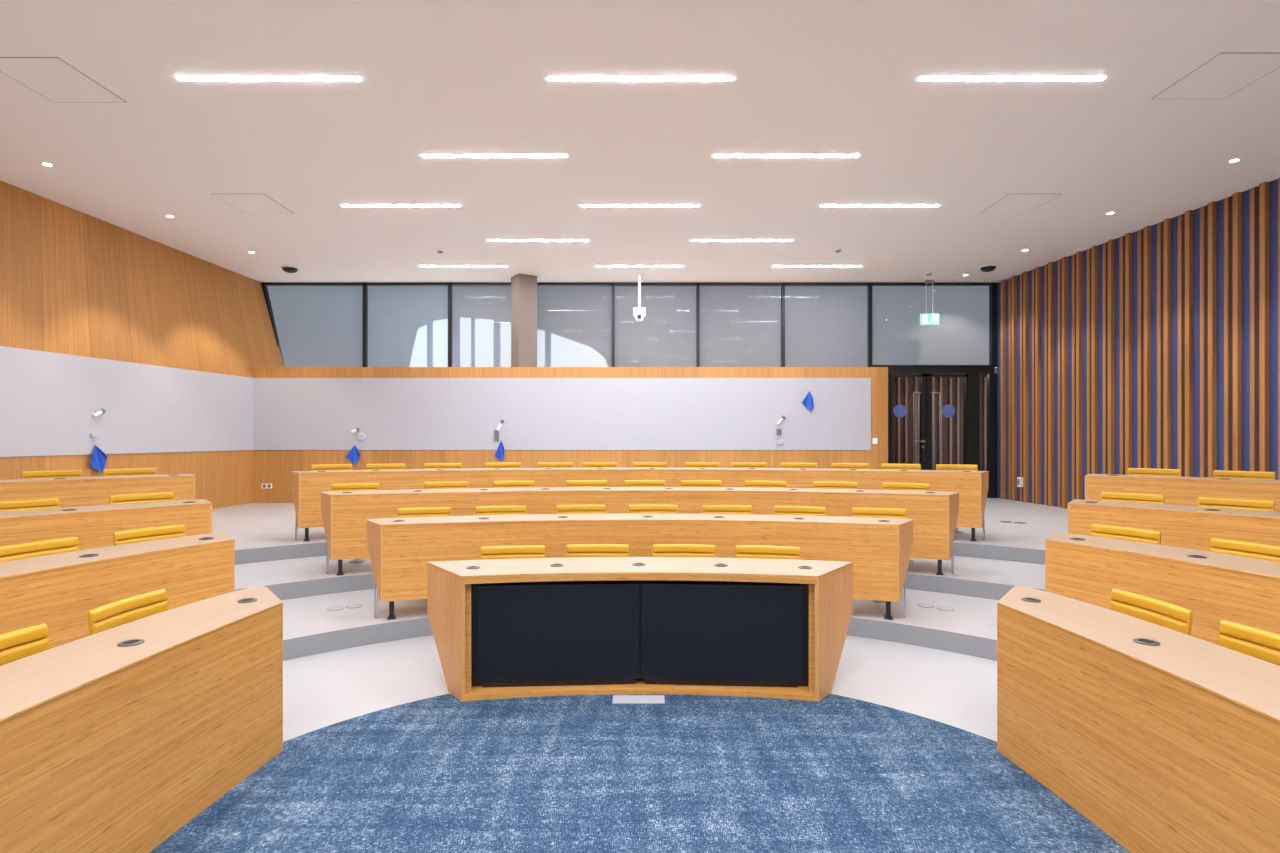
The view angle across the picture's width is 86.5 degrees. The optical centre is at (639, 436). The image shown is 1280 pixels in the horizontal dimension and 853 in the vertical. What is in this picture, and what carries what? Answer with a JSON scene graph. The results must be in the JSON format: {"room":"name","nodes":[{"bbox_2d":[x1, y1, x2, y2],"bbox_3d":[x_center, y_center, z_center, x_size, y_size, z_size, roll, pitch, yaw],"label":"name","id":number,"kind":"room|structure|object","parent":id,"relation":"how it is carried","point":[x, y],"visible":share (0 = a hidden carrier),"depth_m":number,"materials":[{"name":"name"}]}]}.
{"room":"lecture hall","nodes":[
{"label":"lecture hall","id":0,"kind":"room"},
{"bbox_2d":[0,181,283,508],"bbox_3d":[-7.931,-0.649,4.545,2.738,4.449,16.290,0,0,0],"label":"wall","id":1,"kind":"structure","parent":0,"point":[73,282],"depth_m":9.29,"materials":[{"name":"brown wood"}]},
{"bbox_2d":[0,346,252,456],"bbox_3d":[-7.181,-0.397,7.364,0.014,1.242,8.790,0,0,7],"label":"whiteboard","id":2,"kind":"object","parent":1,"relation":"attached to","point":[49,400],"visible":1,"depth_m":9.03,"materials":[{"name":"plastic"}]},
{"bbox_2d":[89,445,106,472],"bbox_3d":[-6.972,0.285,8.745,0.060,0.364,0.283,0,0,4],"label":"cleaning cloth","id":3,"kind":"object","parent":2,"relation":"hanging from","point":[98,461],"visible":0.99,"depth_m":8.75,"materials":[{"name":"fabric"}]},
{"bbox_2d":[511,274,536,366],"bbox_3d":[-2.080,-2.041,12.200,0.355,1.667,0.355,0,0,-33],"label":"column","id":4,"kind":"structure","parent":0,"point":[523,287],"depth_m":12.05,"materials":[{"name":"paint"}]},
{"bbox_2d":[252,367,887,502],"bbox_3d":[-1.208,-0.035,12.140,10.975,2.344,0.820,0,0,0],"label":"wall","id":5,"kind":"structure","parent":0,"point":[274,467],"depth_m":11.73,"materials":[{"name":"brown wood"}]},
{"bbox_2d":[261,282,363,366],"bbox_3d":[-6.077,-2.036,12.700,1.934,1.682,0.120,0,0,0],"label":"window","id":6,"kind":"structure","parent":5,"relation":"attached to","point":[314,324],"depth_m":12.76,"materials":[{"name":"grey glass"}]},
{"bbox_2d":[363,282,448,366],"bbox_3d":[-4.341,-2.036,12.701,1.632,1.672,0.122,0,0,0],"label":"window","id":7,"kind":"structure","parent":5,"relation":"attached to","point":[405,324],"depth_m":12.76,"materials":[{"name":"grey glass"}]},
{"bbox_2d":[448,282,510,366],"bbox_3d":[-2.791,-2.036,12.700,1.562,1.672,0.120,0,0,0],"label":"window","id":8,"kind":"structure","parent":5,"relation":"attached to","point":[479,314],"depth_m":12.76,"materials":[{"name":"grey glass"}]},
{"bbox_2d":[253,378,870,449],"bbox_3d":[-1.342,-0.397,11.723,10.643,1.242,0.014,0,0,0],"label":"whiteboard","id":9,"kind":"object","parent":5,"relation":"attached to","point":[288,413],"visible":1,"depth_m":11.71,"materials":[{"name":"plastic"}]},
{"bbox_2d":[346,445,359,464],"bbox_3d":[-4.921,0.310,11.678,0.250,0.345,0.061,0,0,0],"label":"cleaning cloth","id":10,"kind":"object","parent":9,"relation":"hanging from","point":[353,455],"visible":1,"depth_m":11.68,"materials":[{"name":"fabric"}]},
{"bbox_2d":[802,391,813,410],"bbox_3d":[2.881,-0.617,11.678,0.207,0.354,0.061,0,0,0],"label":"cleaning cloth","id":11,"kind":"object","parent":9,"relation":"attached to","point":[808,401],"visible":1,"depth_m":11.68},
{"bbox_2d":[537,283,612,366],"bbox_3d":[-1.269,-2.036,12.701,1.578,1.672,0.122,0,0,0],"label":"window","id":12,"kind":"structure","parent":5,"relation":"attached to","point":[574,320],"depth_m":12.76,"materials":[{"name":"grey glass"}]},
{"bbox_2d":[612,282,697,366],"bbox_3d":[0.286,-2.036,12.700,1.628,1.672,0.120,0,0,0],"label":"window","id":13,"kind":"structure","parent":5,"relation":"attached to","point":[666,336],"depth_m":12.76,"materials":[{"name":"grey glass"}]},
{"bbox_2d":[696,282,781,366],"bbox_3d":[1.871,-2.036,12.701,1.638,1.672,0.122,0,0,0],"label":"window","id":14,"kind":"structure","parent":5,"relation":"attached to","point":[738,324],"depth_m":12.76,"materials":[{"name":"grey glass"}]},
{"bbox_2d":[0,0,1279,282],"bbox_3d":[-0.300,-2.974,4.570,17.800,0.200,16.740,0,0,0],"label":"ceiling","id":15,"kind":"structure","parent":0,"point":[438,76],"depth_m":6.29,"materials":[{"name":"white paint"}]},
{"bbox_2d":[0,57,125,101],"bbox_3d":[-4.715,-2.873,5.490,0.622,0.005,0.692,0,0,0],"label":"access hatch","id":16,"kind":"object","parent":15,"relation":"attached to","point":[53,78],"visible":1,"depth_m":5.46,"materials":[{"name":"white paint"}]},
{"bbox_2d":[212,194,292,212],"bbox_3d":[-4.755,-2.873,8.380,0.622,0.005,0.692,0,0,0],"label":"access hatch","id":17,"kind":"object","parent":15,"relation":"attached to","point":[246,203],"visible":1,"depth_m":8.36,"materials":[{"name":"white paint"}]},
{"bbox_2d":[175,76,362,80],"bbox_3d":[-2.970,-2.873,5.450,1.478,0.005,0.064,0,0,0],"label":"recessed light","id":18,"kind":"object","parent":15,"relation":"in","point":[181,78],"visible":1,"depth_m":5.44,"materials":[{"name":"white"}]},
{"bbox_2d":[281,265,298,272],"bbox_3d":[-5.920,-2.827,11.500,0.278,0.096,0.278,0,0,0],"label":"sensor","id":19,"kind":"object","parent":15,"relation":"attached to","point":[286,268],"visible":1,"depth_m":11.42,"materials":[{"name":"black plastic"}]},
{"bbox_2d":[341,205,460,206],"bbox_3d":[-2.970,-2.873,8.444,1.478,0.005,0.064,0,0,0],"label":"recessed light","id":20,"kind":"object","parent":15,"relation":"in","point":[341,205],"visible":1,"depth_m":8.45,"materials":[{"name":"white"}]},
{"bbox_2d":[421,154,566,156],"bbox_3d":[-1.485,-2.873,6.947,1.478,0.005,0.064,0,0,0],"label":"recessed light","id":21,"kind":"object","parent":15,"relation":"in","point":[423,155],"visible":1,"depth_m":6.93,"materials":[{"name":"white"}]},
{"bbox_2d":[422,155,566,156],"bbox_3d":[-1.485,-2.873,6.947,1.466,0.005,0.052,0,0,0],"label":"diffuser","id":22,"kind":"object","parent":21,"relation":"attached to","point":[422,155],"depth_m":6.94,"materials":[{"name":"white"}]},
{"bbox_2d":[633,273,645,321],"bbox_3d":[-0.010,-2.451,11.998,0.214,0.848,0.180,0,0,0],"label":"ceiling camera","id":23,"kind":"object","parent":15,"relation":"hanging from","point":[639,315],"visible":1,"depth_m":11.96,"materials":[{"name":"white plastic"}]},
{"bbox_2d":[547,76,732,80],"bbox_3d":[0.000,-2.873,5.450,1.478,0.005,0.064,0,0,0],"label":"recessed light","id":24,"kind":"object","parent":15,"relation":"in","point":[550,78],"visible":1,"depth_m":5.44,"materials":[{"name":"white"}]},
{"bbox_2d":[580,205,699,206],"bbox_3d":[0.000,-2.873,8.444,1.478,0.005,0.064,0,0,0],"label":"recessed light","id":25,"kind":"object","parent":15,"relation":"in","point":[580,205],"visible":1,"depth_m":8.44,"materials":[{"name":"white"}]},
{"bbox_2d":[714,154,859,156],"bbox_3d":[1.495,-2.873,6.947,1.478,0.005,0.064,0,0,0],"label":"recessed light","id":26,"kind":"object","parent":15,"relation":"in","point":[715,155],"visible":1,"depth_m":6.93,"materials":[{"name":"white"}]},
{"bbox_2d":[714,155,858,156],"bbox_3d":[1.495,-2.873,6.947,1.466,0.005,0.052,0,0,0],"label":"diffuser","id":27,"kind":"object","parent":26,"relation":"attached to","point":[714,155],"depth_m":6.94,"materials":[{"name":"white"}]},
{"bbox_2d":[820,205,939,206],"bbox_3d":[2.980,-2.873,8.444,1.478,0.005,0.064,0,0,0],"label":"recessed light","id":28,"kind":"object","parent":15,"relation":"in","point":[821,205],"visible":1,"depth_m":8.44,"materials":[{"name":"white"}]},
{"bbox_2d":[920,280,938,325],"bbox_3d":[5.300,-2.458,12.450,0.340,0.834,0.060,0,0,0],"label":"exit sign","id":29,"kind":"object","parent":15,"relation":"hanging from","point":[926,319],"visible":1,"depth_m":12.43,"materials":[{"name":"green plastic"}]},
{"bbox_2d":[979,264,996,271],"bbox_3d":[5.850,-2.827,11.430,0.278,0.096,0.278,0,0,0],"label":"sensor","id":30,"kind":"object","parent":15,"relation":"attached to","point":[987,267],"visible":1,"depth_m":11.35,"materials":[{"name":"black plastic"}]},
{"bbox_2d":[918,76,1106,80],"bbox_3d":[2.980,-2.873,5.450,1.478,0.005,0.064,0,0,0],"label":"recessed light","id":31,"kind":"object","parent":15,"relation":"in","point":[922,78],"visible":1,"depth_m":5.44,"materials":[{"name":"white"}]},
{"bbox_2d":[981,194,1060,212],"bbox_3d":[4.675,-2.873,8.380,0.622,0.005,0.692,0,0,0],"label":"access hatch","id":32,"kind":"object","parent":15,"relation":"attached to","point":[1011,203],"visible":1,"depth_m":8.36,"materials":[{"name":"white paint"}]},
{"bbox_2d":[1152,53,1279,98],"bbox_3d":[4.655,-2.873,5.430,0.622,0.005,0.692,0,0,0],"label":"access hatch","id":33,"kind":"object","parent":15,"relation":"attached to","point":[1224,75],"visible":1,"depth_m":5.41,"materials":[{"name":"white paint"}]},
{"bbox_2d":[212,498,1067,741],"bbox_3d":[-0.210,1.416,4.555,16.529,0.558,16.310,0,0,0],"label":"floor","id":34,"kind":"structure","parent":0,"point":[935,664],"depth_m":5.23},
{"bbox_2d":[0,623,49,665],"bbox_3d":[-2.352,1.165,2.552,0.580,0.811,0.444,0,0,2],"label":"chair","id":35,"kind":"object","parent":34,"relation":"on","point":[15,645],"visible":0.11,"depth_m":2.67,"materials":[{"name":"yellow leather"}]},
{"bbox_2d":[0,498,59,511],"bbox_3d":[-4.508,0.874,4.985,0.580,0.811,0.444,0,0,33],"label":"chair","id":36,"kind":"object","parent":34,"relation":"on","point":[32,504],"visible":0.08,"depth_m":5.07,"materials":[{"name":"yellow leather"}]},
{"bbox_2d":[0,537,79,561],"bbox_3d":[-3.443,1.020,3.954,0.580,0.811,0.444,0,0,15],"label":"chair","id":37,"kind":"object","parent":34,"relation":"on","point":[62,545],"visible":0.06,"depth_m":3.98,"materials":[{"name":"yellow leather"}]},
{"bbox_2d":[21,470,81,478],"bbox_3d":[-5.565,0.728,6.457,0.580,0.811,0.444,0,0,42],"label":"chair","id":38,"kind":"object","parent":34,"relation":"on","point":[55,473],"visible":0.07,"depth_m":6.51,"materials":[{"name":"fabric"}]},
{"bbox_2d":[0,474,194,507],"bbox_3d":[-5.425,0.757,6.134,0.537,0.752,2.456,0,0,41],"label":"curved desk","id":39,"kind":"object","parent":34,"relation":"on","point":[71,491],"visible":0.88,"depth_m":6.30,"materials":[{"name":"brown wood"}]},
{"bbox_2d":[0,499,211,549],"bbox_3d":[-4.395,0.903,4.553,0.571,0.752,2.855,0,0,33],"label":"curved desk","id":40,"kind":"object","parent":34,"relation":"on","point":[94,526],"visible":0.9,"depth_m":4.95,"materials":[{"name":"brown wood"}]},
{"bbox_2d":[0,532,234,648],"bbox_3d":[-3.227,1.049,3.399,0.606,0.752,2.941,0,0,12],"label":"curved desk","id":41,"kind":"object","parent":34,"relation":"on","point":[58,591],"visible":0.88,"depth_m":3.81,"materials":[{"name":"brown wood"}]},
{"bbox_2d":[87,589,168,634],"bbox_3d":[-2.309,1.165,3.182,0.580,0.811,0.444,0,0,3],"label":"chair","id":42,"kind":"object","parent":34,"relation":"on","point":[114,614],"visible":0.12,"depth_m":3.17,"materials":[{"name":"yellow leather"}]},
{"bbox_2d":[103,468,156,475],"bbox_3d":[-5.146,0.728,6.890,0.580,0.811,0.444,0,0,44],"label":"chair","id":43,"kind":"object","parent":34,"relation":"on","point":[129,471],"visible":0.12,"depth_m":6.95,"materials":[{"name":"fabric"}]},
{"bbox_2d":[0,586,282,852],"bbox_3d":[-2.052,1.195,2.210,0.533,0.752,3.129,0,0,0],"label":"curved desk","id":44,"kind":"object","parent":34,"relation":"on","point":[113,740],"visible":1,"depth_m":2.56,"materials":[{"name":"brown wood"}]},
{"bbox_2d":[109,492,173,504],"bbox_3d":[-4.052,0.874,5.571,0.580,0.811,0.444,0,0,40],"label":"chair","id":45,"kind":"object","parent":34,"relation":"on","point":[162,496],"visible":0.15,"depth_m":5.62,"materials":[{"name":"fabric"}]},
{"bbox_2d":[113,524,185,545],"bbox_3d":[-3.222,1.020,4.545,0.580,0.811,0.444,0,0,25],"label":"chair","id":46,"kind":"object","parent":34,"relation":"on","point":[163,532],"visible":0.1,"depth_m":4.57,"materials":[{"name":"yellow leather"}]},
{"bbox_2d":[311,464,351,470],"bbox_3d":[-3.597,0.728,7.927,0.444,0.811,0.580,0,0,-21],"label":"chair","id":47,"kind":"object","parent":34,"relation":"on","point":[319,467],"visible":0.08,"depth_m":8.01,"materials":[{"name":"fabric"}]},
{"bbox_2d":[332,483,378,562],"bbox_3d":[-2.837,0.874,6.776,0.444,0.811,0.580,0,0,-19],"label":"chair","id":48,"kind":"object","parent":34,"relation":"on","point":[347,486],"visible":0.09,"depth_m":6.87,"materials":[{"name":"yellow leather"}]},
{"bbox_2d":[366,463,404,469],"bbox_3d":[-3.041,0.728,8.136,0.444,0.811,0.580,0,0,-20],"label":"chair","id":49,"kind":"object","parent":34,"relation":"on","point":[393,465],"visible":0.08,"depth_m":8.21,"materials":[{"name":"fabric"}]},
{"bbox_2d":[398,507,450,599],"bbox_3d":[-1.851,1.020,5.826,0.444,0.811,0.580,0,0,-13],"label":"chair","id":50,"kind":"object","parent":34,"relation":"on","point":[421,511],"visible":0.13,"depth_m":5.91,"materials":[{"name":"yellow leather"}]},
{"bbox_2d":[424,463,461,468],"bbox_3d":[-2.412,0.728,8.326,0.444,0.811,0.580,0,0,-16],"label":"chair","id":51,"kind":"object","parent":34,"relation":"on","point":[426,465],"visible":0.1,"depth_m":8.41,"materials":[{"name":"fabric"}]},
{"bbox_2d":[424,481,467,488],"bbox_3d":[-2.009,0.874,7.037,0.444,0.811,0.580,0,0,-12],"label":"chair","id":52,"kind":"object","parent":34,"relation":"on","point":[451,484],"visible":0.11,"depth_m":7.12,"materials":[{"name":"yellow leather"}]},
{"bbox_2d":[475,506,525,514],"bbox_3d":[-1.224,1.020,5.970,0.444,0.811,0.580,0,0,-10],"label":"chair","id":53,"kind":"object","parent":34,"relation":"on","point":[479,510],"visible":0.08,"depth_m":6.05,"materials":[{"name":"yellow leather"}]},
{"bbox_2d":[485,462,520,467],"bbox_3d":[-1.707,0.728,8.484,0.444,0.811,0.580,0,0,-12],"label":"chair","id":54,"kind":"object","parent":34,"relation":"on","point":[502,464],"visible":0.07,"depth_m":8.57,"materials":[{"name":"fabric"}]},
{"bbox_2d":[481,545,544,559],"bbox_3d":[-0.871,1.165,4.651,0.444,0.811,0.580,0,0,-8],"label":"chair","id":55,"kind":"object","parent":34,"relation":"on","point":[516,551],"visible":0.1,"depth_m":4.74,"materials":[{"name":"yellow leather"}]},
{"bbox_2d":[493,481,534,487],"bbox_3d":[-1.337,0.874,7.179,0.444,0.811,0.580,0,0,-7],"label":"chair","id":56,"kind":"object","parent":34,"relation":"on","point":[496,484],"visible":0.08,"depth_m":7.26,"materials":[{"name":"fabric"}]},
{"bbox_2d":[537,462,572,467],"bbox_3d":[-1.069,0.728,8.579,0.444,0.811,0.580,0,0,-9],"label":"chair","id":57,"kind":"object","parent":34,"relation":"on","point":[539,464],"visible":0.09,"depth_m":8.67,"materials":[{"name":"fabric"}]},
{"bbox_2d":[556,505,605,513],"bbox_3d":[-0.522,1.020,6.060,0.444,0.811,0.580,0,0,-7],"label":"chair","id":58,"kind":"object","parent":34,"relation":"on","point":[560,509],"visible":0.11,"depth_m":6.14,"materials":[{"name":"yellow leather"}]},
{"bbox_2d":[566,480,606,486],"bbox_3d":[-0.571,0.874,7.270,0.444,0.811,0.580,0,0,-2],"label":"chair","id":59,"kind":"object","parent":34,"relation":"on","point":[569,483],"visible":0.13,"depth_m":7.35,"materials":[{"name":"fabric"}]},
{"bbox_2d":[566,544,628,557],"bbox_3d":[-0.296,1.165,4.712,0.444,0.811,0.580,0,0,-1],"label":"chair","id":60,"kind":"object","parent":34,"relation":"on","point":[576,550],"visible":0.09,"depth_m":4.79,"materials":[{"name":"yellow leather"}]},
{"bbox_2d":[583,462,616,467],"bbox_3d":[-0.512,0.728,8.626,0.444,0.811,0.580,0,0,-1],"label":"chair","id":61,"kind":"object","parent":34,"relation":"on","point":[585,464],"visible":0.09,"depth_m":8.71,"materials":[{"name":"fabric"}]},
{"bbox_2d":[150,693,1129,852],"bbox_3d":[0.000,1.573,1.650,3.761,0.003,5.700,0,0,0],"label":"carpet","id":62,"kind":"object","parent":34,"relation":"on","point":[442,773],"visible":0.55,"depth_m":3.08,"materials":[{"name":"carpet"}]},
{"bbox_2d":[612,695,664,703],"bbox_3d":[-0.008,1.567,4.060,0.310,0.006,0.120,0,0,0],"label":"floor plate","id":63,"kind":"object","parent":62,"relation":"on","point":[617,699],"visible":1,"depth_m":4.05,"materials":[{"name":"metal"}]},
{"bbox_2d":[427,557,852,701],"bbox_3d":[0.000,1.197,4.358,2.810,0.756,0.644,0,0,0],"label":"desk","id":64,"kind":"object","parent":62,"relation":"on","point":[451,585],"visible":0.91,"depth_m":4.17,"materials":[{"name":"brown wood"}]},
{"bbox_2d":[477,582,639,686],"bbox_3d":[-0.502,1.224,4.213,1.000,0.628,0.045,0,0,-3],"label":"display screen","id":65,"kind":"object","parent":64,"relation":"attached to","point":[560,634],"visible":1,"depth_m":4.19,"materials":[{"name":"glass"}]},
{"bbox_2d":[640,582,802,686],"bbox_3d":[0.502,1.224,4.213,1.000,0.628,0.045,0,0,3],"label":"display screen","id":66,"kind":"object","parent":64,"relation":"attached to","point":[713,634],"visible":1,"depth_m":4.19,"materials":[{"name":"glass"}]},
{"bbox_2d":[366,513,913,619],"bbox_3d":[0.000,1.050,5.654,4.496,0.754,0.772,0,0,0],"label":"curved desk","id":67,"kind":"object","parent":34,"relation":"on","point":[400,549],"visible":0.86,"depth_m":5.45,"materials":[{"name":"brown wood"}]},
{"bbox_2d":[321,487,958,574],"bbox_3d":[0.000,0.904,6.750,6.166,0.754,1.000,0,0,0],"label":"curved desk","id":68,"kind":"object","parent":34,"relation":"on","point":[934,514],"visible":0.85,"depth_m":6.55,"materials":[{"name":"brown wood"}]},
{"bbox_2d":[291,468,988,540],"bbox_3d":[0.000,0.758,7.977,7.867,0.754,1.245,0,0,0],"label":"curved desk","id":69,"kind":"object","parent":34,"relation":"on","point":[307,487],"visible":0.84,"depth_m":7.82,"materials":[{"name":"brown wood"}]},
{"bbox_2d":[624,480,664,486],"bbox_3d":[0.053,0.874,7.290,0.444,0.811,0.580,0,0,-2],"label":"chair","id":70,"kind":"object","parent":34,"relation":"on","point":[627,483],"visible":0.11,"depth_m":7.37,"materials":[{"name":"fabric"}]},
{"bbox_2d":[633,462,666,467],"bbox_3d":[0.128,0.728,8.639,0.444,0.811,0.580,0,0,0],"label":"chair","id":71,"kind":"object","parent":34,"relation":"on","point":[635,464],"visible":0.13,"depth_m":8.72,"materials":[{"name":"fabric"}]},
{"bbox_2d":[629,504,677,513],"bbox_3d":[0.120,1.020,6.079,0.444,0.811,0.580,0,0,-1],"label":"chair","id":72,"kind":"object","parent":34,"relation":"on","point":[644,508],"visible":0.07,"depth_m":6.16,"materials":[{"name":"yellow leather"}]},
{"bbox_2d":[652,544,715,557],"bbox_3d":[0.305,1.165,4.712,0.444,0.811,0.580,0,0,4],"label":"chair","id":73,"kind":"object","parent":34,"relation":"on","point":[659,550],"visible":0.12,"depth_m":4.79,"materials":[{"name":"yellow leather"}]},
{"bbox_2d":[681,480,721,486],"bbox_3d":[0.656,0.874,7.263,0.444,0.811,0.580,0,0,3],"label":"chair","id":74,"kind":"object","parent":34,"relation":"on","point":[684,483],"visible":0.11,"depth_m":7.35,"materials":[{"name":"fabric"}]},
{"bbox_2d":[685,462,719,467],"bbox_3d":[0.787,0.728,8.607,0.444,0.811,0.580,0,0,4],"label":"chair","id":75,"kind":"object","parent":34,"relation":"on","point":[687,464],"visible":0.09,"depth_m":8.69,"materials":[{"name":"fabric"}]},
{"bbox_2d":[702,505,751,513],"bbox_3d":[0.777,1.020,6.036,0.444,0.811,0.580,0,0,5],"label":"chair","id":76,"kind":"object","parent":34,"relation":"on","point":[706,509],"visible":0.09,"depth_m":6.12,"materials":[{"name":"yellow leather"}]},
{"bbox_2d":[731,462,766,467],"bbox_3d":[1.370,0.728,8.540,0.444,0.811,0.580,0,0,8],"label":"chair","id":77,"kind":"object","parent":34,"relation":"on","point":[733,464],"visible":0.08,"depth_m":8.63,"materials":[{"name":"fabric"}]},
{"bbox_2d":[745,481,786,487],"bbox_3d":[1.331,0.874,7.179,0.444,0.811,0.580,0,0,8],"label":"chair","id":78,"kind":"object","parent":34,"relation":"on","point":[748,484],"visible":0.12,"depth_m":7.26,"materials":[{"name":"fabric"}]},
{"bbox_2d":[735,545,799,559],"bbox_3d":[0.871,1.165,4.651,0.444,0.811,0.580,0,0,11],"label":"chair","id":79,"kind":"object","parent":34,"relation":"on","point":[741,551],"visible":0.08,"depth_m":4.74,"materials":[{"name":"yellow leather"}]},
{"bbox_2d":[781,463,816,468],"bbox_3d":[1.970,0.728,8.432,0.444,0.811,0.580,0,0,14],"label":"chair","id":80,"kind":"object","parent":34,"relation":"on","point":[783,465],"visible":0.09,"depth_m":8.52,"materials":[{"name":"fabric"}]},
{"bbox_2d":[774,506,825,515],"bbox_3d":[1.397,1.020,5.937,0.444,0.811,0.580,0,0,13],"label":"chair","id":81,"kind":"object","parent":34,"relation":"on","point":[778,510],"visible":0.09,"depth_m":6.02,"materials":[{"name":"yellow leather"}]},
{"bbox_2d":[813,481,856,488],"bbox_3d":[2.023,0.874,7.033,0.444,0.811,0.580,0,0,13],"label":"chair","id":82,"kind":"object","parent":34,"relation":"on","point":[816,484],"visible":0.12,"depth_m":7.12,"materials":[{"name":"fabric"}]},
{"bbox_2d":[831,463,868,468],"bbox_3d":[2.561,0.728,8.286,0.444,0.811,0.580,0,0,16],"label":"chair","id":83,"kind":"object","parent":34,"relation":"on","point":[833,465],"visible":0.09,"depth_m":8.37,"materials":[{"name":"fabric"}]},
{"bbox_2d":[852,508,906,600],"bbox_3d":[2.034,1.020,5.772,0.444,0.811,0.580,0,0,17],"label":"chair","id":84,"kind":"object","parent":34,"relation":"on","point":[856,512],"visible":0.11,"depth_m":5.85,"materials":[{"name":"yellow leather"}]},
{"bbox_2d":[881,463,920,469],"bbox_3d":[3.112,0.728,8.112,0.444,0.811,0.580,0,0,22],"label":"chair","id":85,"kind":"object","parent":34,"relation":"on","point":[883,465],"visible":0.08,"depth_m":8.19,"materials":[{"name":"fabric"}]},
{"bbox_2d":[883,483,929,561],"bbox_3d":[2.674,0.874,6.835,0.444,0.811,0.580,0,0,21],"label":"chair","id":86,"kind":"object","parent":34,"relation":"on","point":[886,486],"visible":0.09,"depth_m":6.91,"materials":[{"name":"yellow leather"}]},
{"bbox_2d":[936,464,977,532],"bbox_3d":[3.683,0.728,7.892,0.444,0.811,0.580,0,0,20],"label":"chair","id":87,"kind":"object","parent":34,"relation":"on","point":[959,467],"visible":0.09,"depth_m":7.98,"materials":[{"name":"fabric"}]},
{"bbox_2d":[1091,524,1160,544],"bbox_3d":[3.209,1.020,4.573,0.580,0.811,0.444,0,0,-24],"label":"chair","id":88,"kind":"object","parent":34,"relation":"on","point":[1107,531],"visible":0.1,"depth_m":4.60,"materials":[{"name":"yellow leather"}]},
{"bbox_2d":[1101,492,1164,503],"bbox_3d":[4.027,0.874,5.600,0.580,0.811,0.444,0,0,-40],"label":"chair","id":89,"kind":"object","parent":34,"relation":"on","point":[1105,496],"visible":0.12,"depth_m":5.65,"materials":[{"name":"fabric"}]},
{"bbox_2d":[997,586,1279,852],"bbox_3d":[2.052,1.195,2.210,0.533,0.752,3.129,0,0,0],"label":"curved desk","id":90,"kind":"object","parent":34,"relation":"on","point":[1166,740],"visible":1,"depth_m":2.58,"materials":[{"name":"brown wood"}]},
{"bbox_2d":[1110,589,1193,636],"bbox_3d":[2.309,1.165,3.185,0.580,0.811,0.444,0,0,-5],"label":"chair","id":91,"kind":"object","parent":34,"relation":"on","point":[1162,613],"visible":0.18,"depth_m":3.18,"materials":[{"name":"yellow leather"}]},
{"bbox_2d":[1127,468,1180,475],"bbox_3d":[5.171,0.728,6.865,0.580,0.811,0.444,0,0,-43],"label":"chair","id":92,"kind":"object","parent":34,"relation":"on","point":[1131,471],"visible":0.12,"depth_m":6.93,"materials":[{"name":"fabric"}]},
{"bbox_2d":[1045,532,1279,643],"bbox_3d":[3.227,1.049,3.399,0.606,0.752,2.941,0,0,-12],"label":"curved desk","id":93,"kind":"object","parent":34,"relation":"on","point":[1216,587],"visible":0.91,"depth_m":3.83,"materials":[{"name":"brown wood"}]},
{"bbox_2d":[1068,499,1279,551],"bbox_3d":[4.395,0.903,4.553,0.571,0.752,2.855,0,0,-33],"label":"curved desk","id":94,"kind":"object","parent":34,"relation":"on","point":[1188,527],"visible":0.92,"depth_m":4.95,"materials":[{"name":"brown wood"}]},
{"bbox_2d":[1085,474,1279,511],"bbox_3d":[5.425,0.757,6.134,0.537,0.752,2.456,0,0,-41],"label":"curved desk","id":95,"kind":"object","parent":34,"relation":"on","point":[1177,490],"visible":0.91,"depth_m":6.32,"materials":[{"name":"brown wood"}]},
{"bbox_2d":[1198,497,1274,511],"bbox_3d":[4.433,0.874,5.089,0.580,0.811,0.444,0,0,-38],"label":"chair","id":96,"kind":"object","parent":34,"relation":"on","point":[1245,504],"visible":0.12,"depth_m":5.13,"materials":[{"name":"yellow leather"}]},
{"bbox_2d":[1213,470,1275,479],"bbox_3d":[5.640,0.728,6.373,0.580,0.811,0.444,0,0,-39],"label":"chair","id":97,"kind":"object","parent":34,"relation":"on","point":[1217,473],"visible":0.03,"depth_m":6.42,"materials":[{"name":"fabric"}]},
{"bbox_2d":[1210,538,1279,561],"bbox_3d":[3.458,1.020,3.906,0.580,0.811,0.444,0,0,-15],"label":"chair","id":98,"kind":"object","parent":34,"relation":"on","point":[1223,546],"visible":0.07,"depth_m":3.96,"materials":[{"name":"yellow leather"}]},
{"bbox_2d":[1217,620,1279,665],"bbox_3d":[2.350,1.165,2.603,0.580,0.811,0.444,0,0,-3],"label":"chair","id":99,"kind":"object","parent":34,"relation":"on","point":[1261,644],"visible":0.13,"depth_m":2.70,"materials":[{"name":"yellow leather"}]},
{"bbox_2d":[893,368,996,470],"bbox_3d":[6.000,-0.033,13.670,5.800,2.540,2.160,0,0,0],"label":"wall","id":100,"kind":"structure","parent":0,"point":[951,389],"depth_m":14.60,"materials":[{"name":"wood"}]},
{"bbox_2d":[781,282,870,366],"bbox_3d":[3.476,-2.036,12.700,1.668,1.672,0.120,0,0,0],"label":"window","id":101,"kind":"structure","parent":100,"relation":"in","point":[823,324],"depth_m":12.76,"materials":[{"name":"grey glass"}]},
{"bbox_2d":[868,282,996,366],"bbox_3d":[5.449,-2.086,12.701,2.374,1.572,0.122,0,0,0],"label":"window","id":102,"kind":"structure","parent":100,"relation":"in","point":[965,335],"depth_m":12.76,"materials":[{"name":"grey glass"}]},
{"bbox_2d":[888,367,996,497],"bbox_3d":[5.445,-0.082,12.668,2.396,2.437,0.163,0,0,0],"label":"door","id":103,"kind":"structure","parent":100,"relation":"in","point":[970,374],"depth_m":12.65,"materials":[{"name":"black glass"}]},
{"bbox_2d":[997,178,1279,507],"bbox_3d":[7.390,-0.649,4.548,0.175,4.449,16.350,0,0,-5],"label":"wall","id":104,"kind":"structure","parent":0,"point":[1157,346],"depth_m":9.25,"materials":[{"name":"brown wood"}]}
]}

